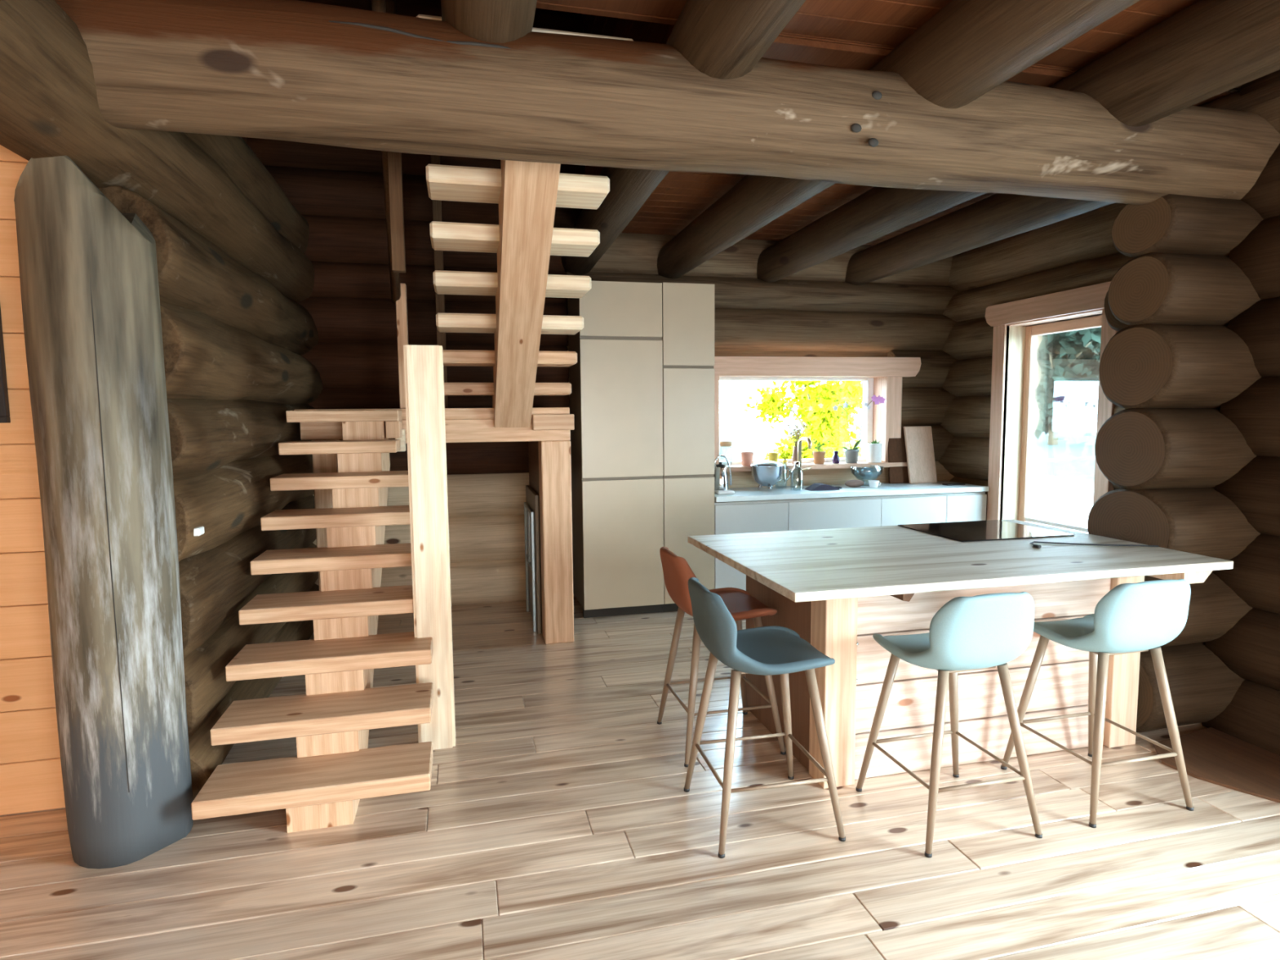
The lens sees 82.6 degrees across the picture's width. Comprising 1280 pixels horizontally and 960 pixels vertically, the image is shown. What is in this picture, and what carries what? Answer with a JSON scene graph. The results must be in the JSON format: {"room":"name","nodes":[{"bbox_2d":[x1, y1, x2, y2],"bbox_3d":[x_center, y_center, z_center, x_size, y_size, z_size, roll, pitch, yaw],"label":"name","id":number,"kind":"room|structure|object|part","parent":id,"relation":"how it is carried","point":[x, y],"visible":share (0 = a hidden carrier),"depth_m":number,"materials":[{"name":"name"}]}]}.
{"room":"log cabin kitchen","nodes":[
{"label":"log cabin kitchen","id":0,"kind":"room"},
{"bbox_2d":[0,144,65,815],"bbox_3d":[-3.502,-0.144,2.478,3.180,3.100,0.210,-2,5,-14],"label":"wall","id":1,"kind":"structure","parent":0,"point":[31,780],"depth_m":2.71,"materials":[{"name":"brown wood"}]},
{"bbox_2d":[0,306,10,422],"bbox_3d":[-2.614,-0.431,2.548,0.655,0.468,0.026,-2,5,-14],"label":"picture frame","id":2,"kind":"object","parent":1,"relation":"attached to","point":[4,402],"visible":1,"depth_m":2.63,"materials":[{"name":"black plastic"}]},
{"bbox_2d":[0,0,323,800],"bbox_3d":[-1.681,-0.139,1.900,0.450,3.047,7.701,-2,5,-14],"label":"wall","id":3,"kind":"structure","parent":0,"point":[234,270],"depth_m":3.03,"materials":[{"name":"brown wood"}]},
{"bbox_2d":[193,526,204,536],"bbox_3d":[-1.679,0.194,2.767,0.027,0.030,0.060,-2,5,-14],"label":"light switch","id":4,"kind":"object","parent":3,"relation":"attached to","point":[198,531],"visible":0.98,"depth_m":2.75,"materials":[{"name":"white paint"}]},
{"bbox_2d":[241,13,674,175],"bbox_3d":[-1.276,-2.668,4.048,3.000,2.200,3.900,-2,5,-14],"label":"wall","id":5,"kind":"structure","parent":0,"point":[636,30],"depth_m":4.24,"materials":[{"name":"brown wood"}]},
{"bbox_2d":[246,0,959,605],"bbox_3d":[0.031,-1.467,6.022,6.200,4.873,0.464,-2,5,-14],"label":"wall","id":6,"kind":"structure","parent":0,"point":[812,311],"depth_m":5.63,"materials":[{"name":"brown wood"}]},
{"bbox_2d":[713,356,920,471],"bbox_3d":[1.435,-0.580,6.321,2.015,0.950,0.415,-2,5,-14],"label":"window","id":7,"kind":"structure","parent":6,"relation":"in","point":[882,376],"depth_m":6.25,"materials":[{"name":"brown wood"}]},
{"bbox_3d":[0.563,-0.482,5.994,0.160,0.740,0.090,-2,5,-14],"label":"casing","id":8,"kind":"part","parent":7,"relation":"part of","materials":[{"name":"brown wood"}]},
{"bbox_2d":[719,440,732,466],"bbox_3d":[0.712,-0.219,6.049,0.108,0.209,0.107,-2,5,-14],"label":"storage jar","id":9,"kind":"object","parent":7,"relation":"on","point":[725,443],"visible":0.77,"depth_m":6.07,"materials":[{"name":"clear glass"}]},
{"bbox_3d":[0.711,-0.300,6.041,0.100,0.045,0.100,-2,5,-14],"label":"lid","id":10,"kind":"part","parent":9,"relation":"part of","materials":[{"name":"brown wood"}]},
{"bbox_2d":[740,451,753,466],"bbox_3d":[0.897,-0.177,6.098,0.107,0.114,0.106,-2,5,-14],"label":"flower pot","id":11,"kind":"object","parent":7,"relation":"on","point":[746,456],"visible":0.97,"depth_m":6.06,"materials":[{"name":"pink ceramic"}]},
{"bbox_2d":[765,452,778,462],"bbox_3d":[1.120,-0.179,6.157,0.100,0.104,0.088,2,6,23],"label":"mug","id":12,"kind":"object","parent":7,"relation":"on","point":[773,456],"visible":0.65,"depth_m":6.12,"materials":[{"name":"ceramic"}]},
{"bbox_2d":[780,449,793,464],"bbox_3d":[1.242,-0.196,6.188,0.108,0.130,0.081,-2,5,-14],"label":"flower pot","id":13,"kind":"object","parent":7,"relation":"on","point":[784,460],"visible":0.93,"depth_m":6.17,"materials":[{"name":"yellow ceramic"}]},
{"bbox_3d":[1.324,-0.881,6.358,1.435,0.025,0.080,-2,5,-14],"label":"frame","id":14,"kind":"part","parent":7,"relation":"part of","materials":[{"name":"white paint"}]},
{"bbox_3d":[1.331,-0.167,6.423,1.435,0.030,0.080,-2,5,-14],"label":"frame","id":15,"kind":"part","parent":7,"relation":"part of","materials":[{"name":"white paint"}]},
{"bbox_2d":[786,425,805,464],"bbox_3d":[1.330,-0.301,6.202,0.128,0.335,0.099,-4,6,-35],"label":"clay vase","id":16,"kind":"object","parent":7,"relation":"on","point":[794,458],"visible":0.87,"depth_m":6.18,"materials":[{"name":"brown ceramic"}]},
{"bbox_3d":[1.406,-0.124,6.339,1.860,0.040,0.385,-2,5,-14],"label":"sill","id":17,"kind":"part","parent":7,"relation":"part of","materials":[{"name":"brown wood"}]},
{"bbox_3d":[1.490,-0.961,6.172,1.955,0.165,0.105,-2,5,-14],"label":"head casing","id":18,"kind":"part","parent":7,"relation":"part of","materials":[{"name":"brown wood"}]},
{"bbox_2d":[812,438,830,463],"bbox_3d":[1.560,-0.248,6.255,0.168,0.214,0.109,-2,5,-14],"label":"flower pot","id":19,"kind":"object","parent":7,"relation":"on","point":[819,456],"visible":1,"depth_m":6.22,"materials":[{"name":"ceramic"}]},
{"bbox_3d":[1.538,-0.192,6.255,0.110,0.104,0.109,-2,5,-14],"label":"pot","id":20,"kind":"part","parent":19,"relation":"part of","materials":[{"name":"ceramic"}]},
{"bbox_2d":[831,451,839,463],"bbox_3d":[1.694,-0.197,6.293,0.064,0.104,0.064,-2,5,-14],"label":"vase","id":21,"kind":"object","parent":7,"relation":"on","point":[835,460],"visible":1,"depth_m":6.27,"materials":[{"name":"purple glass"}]},
{"bbox_2d":[832,394,885,462],"bbox_3d":[1.888,-0.445,6.319,0.502,0.590,0.130,-2,5,-14],"label":"flower pot","id":22,"kind":"object","parent":7,"relation":"on","point":[851,455],"visible":1,"depth_m":6.30,"materials":[{"name":"grey ceramic"}]},
{"bbox_3d":[1.673,-0.618,6.237,0.056,0.054,0.004,-2,5,-14],"label":"flower","id":23,"kind":"part","parent":22,"relation":"part of","materials":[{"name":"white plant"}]},
{"bbox_3d":[1.765,-0.646,6.258,0.056,0.054,0.004,-2,5,-14],"label":"flower","id":24,"kind":"part","parent":22,"relation":"part of","materials":[{"name":"white plant"}]},
{"bbox_3d":[1.839,-0.209,6.327,0.131,0.119,0.130,-2,5,-14],"label":"pot","id":25,"kind":"part","parent":22,"relation":"part of","materials":[{"name":"grey ceramic"}]},
{"bbox_3d":[2.030,-0.709,6.306,0.068,0.065,0.005,-2,5,-14],"label":"flower","id":26,"kind":"part","parent":22,"relation":"part of","materials":[{"name":"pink plant"}]},
{"bbox_3d":[2.103,-0.696,6.325,0.068,0.065,0.005,-2,5,-14],"label":"flower","id":27,"kind":"part","parent":22,"relation":"part of","materials":[{"name":"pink plant"}]},
{"bbox_3d":[2.053,-0.545,6.567,0.060,0.745,0.080,-2,5,-14],"label":"frame","id":28,"kind":"part","parent":7,"relation":"part of","materials":[{"name":"white paint"}]},
{"bbox_2d":[866,440,882,462],"bbox_3d":[2.046,-0.257,6.364,0.135,0.205,0.127,-2,5,-14],"label":"flower pot","id":29,"kind":"object","parent":7,"relation":"on","point":[873,453],"visible":1,"depth_m":6.32,"materials":[{"name":"ceramic"}]},
{"bbox_3d":[2.204,-0.533,6.394,0.150,0.740,0.090,-2,5,-14],"label":"casing","id":30,"kind":"part","parent":7,"relation":"part of","materials":[{"name":"brown wood"}]},
{"bbox_2d":[0,597,1279,959],"bbox_3d":[-0.245,1.442,1.825,8.900,0.200,9.000,-2,5,-14],"label":"floor","id":31,"kind":"structure","parent":0,"point":[559,822],"depth_m":2.47,"materials":[{"name":"brown wood"}]},
{"bbox_2d":[13,155,193,868],"bbox_3d":[-1.833,0.116,2.513,0.349,2.346,0.374,2,6,28],"label":"log post","id":32,"kind":"object","parent":31,"relation":"on","point":[89,276],"visible":0.99,"depth_m":2.38,"materials":[{"name":"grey wood"}]},
{"bbox_2d":[191,0,633,832],"bbox_3d":[-1.126,-0.806,3.987,1.650,3.900,3.010,-2,5,-14],"label":"staircase","id":33,"kind":"structure","parent":31,"relation":"on","point":[334,767],"depth_m":3.27,"materials":[{"name":"brown wood"}]},
{"bbox_3d":[-1.974,0.417,4.647,0.140,1.360,0.140,-2,5,-14],"label":"landing post","id":34,"kind":"part","parent":33,"relation":"part of","materials":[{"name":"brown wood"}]},
{"bbox_3d":[-1.221,-1.640,3.512,0.056,1.296,1.895,-2,5,-17],"label":"handrail","id":35,"kind":"part","parent":33,"relation":"part of","materials":[{"name":"brown wood"}]},
{"bbox_3d":[-1.185,-1.863,3.481,0.060,1.700,0.060,-2,5,-14],"label":"guard post","id":36,"kind":"part","parent":33,"relation":"part of","materials":[{"name":"brown wood"}]},
{"bbox_3d":[-1.459,-0.820,4.488,0.060,0.757,0.080,-2,5,-14],"label":"guard post","id":37,"kind":"part","parent":33,"relation":"part of","materials":[{"name":"brown wood"}]},
{"bbox_3d":[-0.941,0.312,3.275,0.160,1.800,0.150,-2,5,-14],"label":"newel post","id":38,"kind":"part","parent":33,"relation":"part of","materials":[{"name":"brown wood"}]},
{"bbox_3d":[-1.418,-1.681,5.114,0.060,2.357,0.060,-2,5,-14],"label":"guard post","id":39,"kind":"part","parent":33,"relation":"part of","materials":[{"name":"beige wood"}]},
{"bbox_3d":[-0.749,0.361,5.303,0.025,1.330,0.845,-2,5,-14],"label":"panel","id":40,"kind":"part","parent":33,"relation":"part of","materials":[{"name":"brown wood"}]},
{"bbox_3d":[-0.555,0.404,4.820,0.190,1.330,0.190,-2,5,-14],"label":"landing post","id":41,"kind":"part","parent":33,"relation":"part of","materials":[{"name":"brown wood"}]},
{"bbox_2d":[524,502,536,631],"bbox_3d":[-0.799,0.610,5.277,0.020,0.840,0.565,-2,5,-14],"label":"rack","id":42,"kind":"object","parent":31,"relation":"on","point":[529,517],"visible":1,"depth_m":5.23,"materials":[{"name":"grey metal"}]},
{"bbox_2d":[525,484,541,633],"bbox_3d":[-0.777,0.547,5.295,0.025,0.958,0.720,-2,5,-14],"label":"board","id":43,"kind":"object","parent":31,"relation":"on","point":[531,497],"visible":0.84,"depth_m":4.98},
{"bbox_2d":[568,280,663,617],"bbox_3d":[-0.189,-0.221,5.550,0.606,2.435,0.565,-2,5,-14],"label":"tall cabinet","id":44,"kind":"object","parent":31,"relation":"on","point":[615,380],"visible":0.91,"depth_m":5.28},
{"bbox_3d":[-0.134,-1.217,5.192,0.602,0.383,0.019,-2,5,-14],"label":"cabinet door","id":45,"kind":"part","parent":44,"relation":"part of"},
{"bbox_3d":[-0.128,-0.513,5.257,0.602,0.984,0.019,-2,5,-14],"label":"cabinet door","id":46,"kind":"part","parent":44,"relation":"part of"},
{"bbox_3d":[-0.119,0.469,5.346,0.602,0.943,0.019,-2,5,-14],"label":"cabinet door","id":47,"kind":"part","parent":44,"relation":"part of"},
{"bbox_2d":[662,282,714,612],"bbox_3d":[0.300,-0.239,5.669,0.396,2.440,0.565,-2,5,-14],"label":"tall cabinet","id":48,"kind":"object","parent":31,"relation":"on","point":[687,308],"visible":0.76,"depth_m":5.38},
{"bbox_3d":[0.356,-1.135,5.321,0.394,0.590,0.019,-2,5,-14],"label":"cabinet door","id":49,"kind":"part","parent":48,"relation":"part of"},
{"bbox_3d":[0.362,-0.429,5.385,0.394,0.784,0.019,-2,5,-14],"label":"cabinet door","id":50,"kind":"part","parent":48,"relation":"part of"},
{"bbox_3d":[0.370,0.453,5.465,0.394,0.943,0.019,-2,5,-14],"label":"cabinet door","id":51,"kind":"part","parent":48,"relation":"part of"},
{"bbox_2d":[657,546,786,767],"bbox_3d":[0.353,0.751,3.333,0.494,0.892,0.468,-2,5,-14],"label":"bar stool","id":52,"kind":"object","parent":31,"relation":"on","point":[677,571],"visible":0.77,"depth_m":3.21,"materials":[{"name":"orange plastic"}]},
{"bbox_3d":[0.150,0.879,3.468,0.163,0.604,0.034,3,7,37],"label":"leg","id":53,"kind":"part","parent":52,"relation":"part of","materials":[{"name":"brown wood"}]},
{"bbox_3d":[0.230,0.908,3.143,0.034,0.604,0.163,2,6,25],"label":"leg","id":54,"kind":"part","parent":52,"relation":"part of","materials":[{"name":"brown wood"}]},
{"bbox_3d":[0.491,0.869,3.551,0.034,0.604,0.163,2,6,25],"label":"leg","id":55,"kind":"part","parent":52,"relation":"part of","materials":[{"name":"brown wood"}]},
{"bbox_3d":[0.571,0.898,3.226,0.163,0.604,0.034,3,7,37],"label":"leg","id":56,"kind":"part","parent":52,"relation":"part of","materials":[{"name":"brown wood"}]},
{"bbox_2d":[714,499,788,591],"bbox_3d":[0.794,0.552,5.853,0.598,0.822,0.550,-2,5,-14],"label":"base cabinet","id":57,"kind":"object","parent":31,"relation":"on","point":[754,516],"visible":0.3,"depth_m":5.56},
{"bbox_2d":[714,480,989,502],"bbox_3d":[1.662,0.087,6.015,2.386,0.040,0.570,-2,5,-14],"label":"countertop","id":58,"kind":"structure","parent":57,"relation":"on","point":[745,494],"depth_m":5.83,"materials":[{"name":"white stone"}]},
{"bbox_2d":[713,454,732,490],"bbox_3d":[0.644,-0.053,5.811,0.136,0.292,0.142,3,6,34],"label":"kettle","id":59,"kind":"object","parent":58,"relation":"on","point":[721,477],"visible":0.8,"depth_m":5.77,"materials":[{"name":"silver metal"}]},
{"bbox_3d":[0.641,-0.125,5.802,0.088,0.037,0.088,-2,5,-14],"label":"lid","id":60,"kind":"part","parent":59,"relation":"part of","materials":[{"name":"black plastic"}]},
{"bbox_3d":[0.657,-0.059,5.747,0.032,0.071,0.053,-2,5,-14],"label":"spout","id":61,"kind":"part","parent":59,"relation":"part of","materials":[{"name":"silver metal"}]},
{"bbox_2d":[714,489,734,494],"bbox_3d":[0.653,0.094,5.654,0.140,0.027,0.110,-2,5,-14],"label":"folded cloth","id":62,"kind":"object","parent":58,"relation":"on","point":[716,491],"visible":0.94,"depth_m":5.61,"materials":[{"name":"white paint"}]},
{"bbox_2d":[750,460,783,490],"bbox_3d":[1.026,-0.037,5.884,0.266,0.238,0.266,-2,5,-14],"label":"colander","id":63,"kind":"object","parent":58,"relation":"on","point":[765,473],"visible":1,"depth_m":5.80,"materials":[{"name":"metal"}]},
{"bbox_3d":[1.025,-0.139,5.874,0.264,0.034,0.264,-2,5,-14],"label":"lid","id":64,"kind":"part","parent":63,"relation":"part of","materials":[{"name":"blue glass"}]},
{"bbox_2d":[774,462,789,488],"bbox_3d":[1.180,-0.040,6.045,0.123,0.214,0.104,2,6,21],"label":"glass jug","id":65,"kind":"object","parent":58,"relation":"on","point":[777,486],"visible":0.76,"depth_m":6.02,"materials":[{"name":"clear glass"}]},
{"bbox_2d":[790,462,803,490],"bbox_3d":[1.261,-0.032,5.849,0.100,0.231,0.100,-2,5,-14],"label":"glass bottle","id":66,"kind":"object","parent":58,"relation":"on","point":[795,463],"visible":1,"depth_m":5.83,"materials":[{"name":"clear glass"}]},
{"bbox_2d":[795,437,812,488],"bbox_3d":[1.349,-0.140,5.998,0.126,0.421,0.202,1,5,13],"label":"tap","id":67,"kind":"object","parent":58,"relation":"on","point":[808,440],"visible":0.79,"depth_m":6.04,"materials":[{"name":"silver metal"}]},
{"bbox_3d":[1.386,-0.088,6.077,0.090,0.041,0.022,-1,5,-7],"label":"lever","id":68,"kind":"part","parent":67,"relation":"part of","materials":[{"name":"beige metal"}]},
{"bbox_2d":[804,483,839,490],"bbox_3d":[1.475,0.053,5.910,0.260,0.047,0.120,-2,5,-14],"label":"cloth","id":69,"kind":"object","parent":58,"relation":"on","point":[815,486],"visible":1,"depth_m":5.86,"materials":[{"name":"blue fabric"}]},
{"bbox_2d":[844,480,864,487],"bbox_3d":[1.786,0.029,6.067,0.175,0.063,0.090,-2,5,-14],"label":"bread loaf","id":70,"kind":"object","parent":58,"relation":"on","point":[852,483],"visible":1,"depth_m":6.03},
{"bbox_2d":[850,465,883,486],"bbox_3d":[1.922,-0.034,6.177,0.270,0.164,0.270,-2,5,-14],"label":"glass bowl","id":71,"kind":"object","parent":58,"relation":"on","point":[860,473],"visible":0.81,"depth_m":6.11,"materials":[{"name":"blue glass"}]},
{"bbox_2d":[868,480,880,488],"bbox_3d":[1.935,0.033,6.021,0.091,0.059,0.091,3,6,31],"label":"cup","id":72,"kind":"object","parent":58,"relation":"on","point":[873,483],"visible":1,"depth_m":5.99,"materials":[{"name":"ceramic"}]},
{"bbox_2d":[888,427,909,484],"bbox_3d":[2.250,-0.215,6.371,0.199,0.483,0.098,-2,5,-14],"label":"cutting board","id":73,"kind":"object","parent":58,"relation":"on","point":[896,446],"visible":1,"depth_m":6.36,"materials":[{"name":"brown wood"}]},
{"bbox_2d":[903,426,937,484],"bbox_3d":[2.455,-0.222,6.377,0.270,0.493,0.126,-2,5,-14],"label":"cutting board","id":74,"kind":"object","parent":58,"relation":"on","point":[918,440],"visible":1,"depth_m":6.36,"materials":[{"name":"brown wood"}]},
{"bbox_2d":[942,483,964,485],"bbox_3d":[2.668,0.036,6.192,0.170,0.009,0.080,-2,5,-14],"label":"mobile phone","id":75,"kind":"object","parent":58,"relation":"on","point":[947,484],"visible":1,"depth_m":6.17,"materials":[{"name":"black plastic"}]},
{"bbox_2d":[684,577,845,857],"bbox_3d":[0.438,0.808,2.692,0.494,0.892,0.468,-2,5,-12],"label":"bar stool","id":76,"kind":"object","parent":31,"relation":"on","point":[765,650],"visible":1,"depth_m":2.56,"materials":[{"name":"blue plastic"}]},
{"bbox_3d":[0.240,0.936,2.834,0.163,0.604,0.034,4,7,39],"label":"leg","id":77,"kind":"part","parent":76,"relation":"part of","materials":[{"name":"brown wood"}]},
{"bbox_3d":[0.308,0.966,2.507,0.034,0.604,0.163,2,6,27],"label":"leg","id":78,"kind":"part","parent":76,"relation":"part of","materials":[{"name":"brown wood"}]},
{"bbox_3d":[0.584,0.927,2.906,0.034,0.604,0.163,2,6,27],"label":"leg","id":79,"kind":"part","parent":76,"relation":"part of","materials":[{"name":"brown wood"}]},
{"bbox_3d":[0.652,0.956,2.578,0.163,0.604,0.034,4,7,39],"label":"leg","id":80,"kind":"part","parent":76,"relation":"part of","materials":[{"name":"brown wood"}]},
{"bbox_2d":[786,495,881,530],"bbox_3d":[1.476,0.531,6.019,0.803,0.822,0.550,-2,5,-14],"label":"base cabinet","id":81,"kind":"object","parent":31,"relation":"on","point":[816,513],"visible":0.3,"depth_m":5.72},
{"bbox_2d":[877,493,946,526],"bbox_3d":[2.159,0.509,6.186,0.598,0.822,0.550,-2,5,-14],"label":"base cabinet","id":82,"kind":"object","parent":31,"relation":"on","point":[918,508],"visible":0.3,"depth_m":5.89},
{"bbox_2d":[855,591,1042,857],"bbox_3d":[1.136,0.802,2.686,0.468,0.892,0.494,-2,5,-14],"label":"bar stool","id":83,"kind":"object","parent":31,"relation":"on","point":[989,630],"visible":1,"depth_m":2.49,"materials":[{"name":"blue plastic"}]},
{"bbox_3d":[0.931,0.930,2.835,0.163,0.604,0.034,2,6,25],"label":"leg","id":84,"kind":"part","parent":83,"relation":"part of","materials":[{"name":"brown wood"}]},
{"bbox_3d":[1.015,0.960,2.496,0.034,0.604,0.163,3,7,37],"label":"leg","id":85,"kind":"part","parent":83,"relation":"part of","materials":[{"name":"brown wood"}]},
{"bbox_3d":[1.257,0.920,2.915,0.034,0.604,0.163,3,7,37],"label":"leg","id":86,"kind":"part","parent":83,"relation":"part of","materials":[{"name":"brown wood"}]},
{"bbox_3d":[1.133,0.657,2.679,0.220,0.012,0.240,-2,5,-14],"label":"seat frame","id":87,"kind":"part","parent":83,"relation":"part of","materials":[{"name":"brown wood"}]},
{"bbox_3d":[1.341,0.950,2.575,0.163,0.604,0.034,2,6,25],"label":"leg","id":88,"kind":"part","parent":83,"relation":"part of","materials":[{"name":"brown wood"}]},
{"bbox_2d":[688,519,1233,788],"bbox_3d":[1.290,0.745,3.264,1.878,0.900,1.190,-2,5,-14],"label":"kitchen island","id":89,"kind":"object","parent":31,"relation":"on","point":[837,588],"visible":0.76,"depth_m":3.02,"materials":[{"name":"brown wood"}]},
{"bbox_3d":[0.635,0.759,3.346,0.028,0.868,0.720,-2,5,-14],"label":"panel","id":90,"kind":"part","parent":89,"relation":"part of","materials":[{"name":"brown wood"}]},
{"bbox_3d":[0.780,0.794,2.946,0.138,0.868,0.130,-2,5,-14],"label":"leg","id":91,"kind":"part","parent":89,"relation":"part of","materials":[{"name":"brown wood"}]},
{"bbox_2d":[897,520,1074,542],"bbox_3d":[1.713,0.251,3.649,0.620,0.006,0.510,-2,5,-14],"label":"induction hob","id":92,"kind":"object","parent":89,"relation":"in","point":[988,530],"visible":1,"depth_m":3.61,"materials":[{"name":"black glass"}]},
{"bbox_2d":[1032,543,1041,548],"bbox_3d":[1.734,0.289,3.180,0.019,0.014,0.035,-2,5,-14],"label":"clip","id":93,"kind":"object","parent":89,"relation":"on","point":[1035,545],"visible":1,"depth_m":3.17,"materials":[{"name":"black plastic"}]},
{"bbox_2d":[1029,541,1159,546],"bbox_3d":[1.998,0.283,3.230,0.522,0.010,0.098,0,5,4],"label":"power cable","id":94,"kind":"object","parent":89,"relation":"on","point":[1031,543],"visible":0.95,"depth_m":3.22,"materials":[{"name":"black plastic"}]},
{"bbox_3d":[2.137,0.752,3.276,0.145,0.868,0.130,-2,5,-14],"label":"leg","id":95,"kind":"part","parent":89,"relation":"part of","materials":[{"name":"brown wood"}]},
{"bbox_2d":[943,491,986,522],"bbox_3d":[2.635,0.494,6.302,0.378,0.822,0.550,-2,5,-14],"label":"base cabinet","id":96,"kind":"object","parent":31,"relation":"on","point":[961,506],"visible":0.3,"depth_m":6.01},
{"bbox_2d":[1000,578,1193,827],"bbox_3d":[1.796,0.781,2.852,0.468,0.892,0.494,-2,5,-14],"label":"bar stool","id":97,"kind":"object","parent":31,"relation":"on","point":[1144,615],"visible":0.91,"depth_m":2.66,"materials":[{"name":"blue plastic"}]},
{"bbox_3d":[1.590,0.909,3.001,0.163,0.604,0.034,2,6,25],"label":"leg","id":98,"kind":"part","parent":97,"relation":"part of","materials":[{"name":"brown wood"}]},
{"bbox_3d":[1.916,0.899,3.081,0.034,0.604,0.163,3,7,37],"label":"leg","id":99,"kind":"part","parent":97,"relation":"part of","materials":[{"name":"brown wood"}]},
{"bbox_3d":[1.674,0.939,2.662,0.034,0.604,0.163,3,7,37],"label":"leg","id":100,"kind":"part","parent":97,"relation":"part of","materials":[{"name":"brown wood"}]},
{"bbox_3d":[1.793,0.636,2.845,0.220,0.012,0.240,-2,5,-14],"label":"seat frame","id":101,"kind":"part","parent":97,"relation":"part of","materials":[{"name":"brown wood"}]},
{"bbox_3d":[2.000,0.929,2.741,0.163,0.604,0.034,2,6,25],"label":"leg","id":102,"kind":"part","parent":97,"relation":"part of","materials":[{"name":"brown wood"}]},
{"bbox_2d":[440,0,1279,284],"bbox_3d":[-0.248,-1.485,1.461,9.100,0.543,9.000,-2,5,-14],"label":"ceiling","id":103,"kind":"structure","parent":0,"point":[1145,62],"depth_m":2.78,"materials":[{"name":"brown wood"}]},
{"bbox_2d":[54,0,1279,204],"bbox_3d":[0.837,-1.373,2.833,5.750,0.426,0.425,-2,5,-14],"label":"ceiling beam","id":104,"kind":"structure","parent":103,"relation":"attached to","point":[287,70],"depth_m":2.45,"materials":[{"name":"brown wood"}]},
{"bbox_2d":[937,203,1134,519],"bbox_3d":[3.291,-0.494,5.213,0.422,3.024,3.600,-2,5,-14],"label":"wall","id":105,"kind":"structure","parent":0,"point":[1079,251],"depth_m":6.02,"materials":[{"name":"brown wood"}]},
{"bbox_2d":[985,281,1118,533],"bbox_3d":[3.187,-0.191,5.490,0.370,2.365,1.335,-2,5,-14],"label":"door","id":106,"kind":"structure","parent":105,"relation":"in","point":[1049,408],"depth_m":5.66,"materials":[{"name":"brown wood"}]},
{"bbox_3d":[2.926,-0.160,5.974,0.050,2.180,0.130,-2,5,-14],"label":"casing","id":107,"kind":"part","parent":106,"relation":"part of","materials":[{"name":"brown wood"}]},
{"bbox_3d":[3.036,-1.282,5.356,0.080,0.165,1.335,-2,5,-14],"label":"head casing","id":108,"kind":"part","parent":106,"relation":"part of","materials":[{"name":"brown wood"}]},
{"bbox_3d":[3.242,0.348,5.606,0.040,0.030,0.700,-2,5,-14],"label":"rail","id":109,"kind":"part","parent":106,"relation":"part of","materials":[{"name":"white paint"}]},
{"bbox_3d":[3.237,-0.180,5.558,0.010,1.890,0.700,-2,5,-14],"label":"pane","id":110,"kind":"part","parent":106,"relation":"part of","materials":[{"name":"clear glass"}]},
{"bbox_3d":[3.229,-1.161,5.469,0.060,0.080,0.700,-2,5,-14],"label":"rail","id":111,"kind":"part","parent":106,"relation":"part of","materials":[{"name":"brown wood"}]},
{"bbox_3d":[3.172,-0.071,4.973,0.050,2.180,0.120,-2,5,-14],"label":"casing","id":112,"kind":"part","parent":106,"relation":"part of","materials":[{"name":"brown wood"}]},
{"bbox_2d":[1087,194,1263,733],"bbox_3d":[2.956,-0.081,3.616,1.542,2.462,0.686,-2,5,-14],"label":"wall partition","id":113,"kind":"structure","parent":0,"point":[1172,361],"depth_m":3.23,"materials":[{"name":"brown wood"}]},
{"bbox_2d":[1201,69,1279,755],"bbox_3d":[3.478,-0.061,0.759,0.416,3.173,5.420,-2,5,-14],"label":"wall","id":114,"kind":"structure","parent":0,"point":[1251,649],"depth_m":3.19,"materials":[{"name":"brown wood"}]},
{"bbox_2d":[1153,727,1279,803],"bbox_3d":[2.725,1.239,2.591,0.755,0.012,1.700,-2,5,-14],"label":"rug","id":115,"kind":"object","parent":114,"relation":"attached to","point":[1211,755],"depth_m":3.07,"materials":[{"name":"brown carpet"}]},
{"label":"outside","id":116,"kind":"structure","parent":0,"visible":0},
{"bbox_2d":[719,422,862,461],"bbox_3d":[14.756,-2.313,44.783,130.000,0.200,140.000,-2,5,-14],"label":"lawn","id":117,"kind":"structure","parent":116,"point":[757,438],"depth_m":53.67,"materials":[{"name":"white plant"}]},
{"bbox_2d":[743,380,863,459],"bbox_3d":[2.983,-0.968,11.613,2.383,3.380,2.379,-2,5,-14],"label":"autumn tree","id":118,"kind":"object","parent":117,"relation":"on","point":[815,404],"visible":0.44,"depth_m":11.02,"materials":[{"name":"yellow plant"}]}
]}

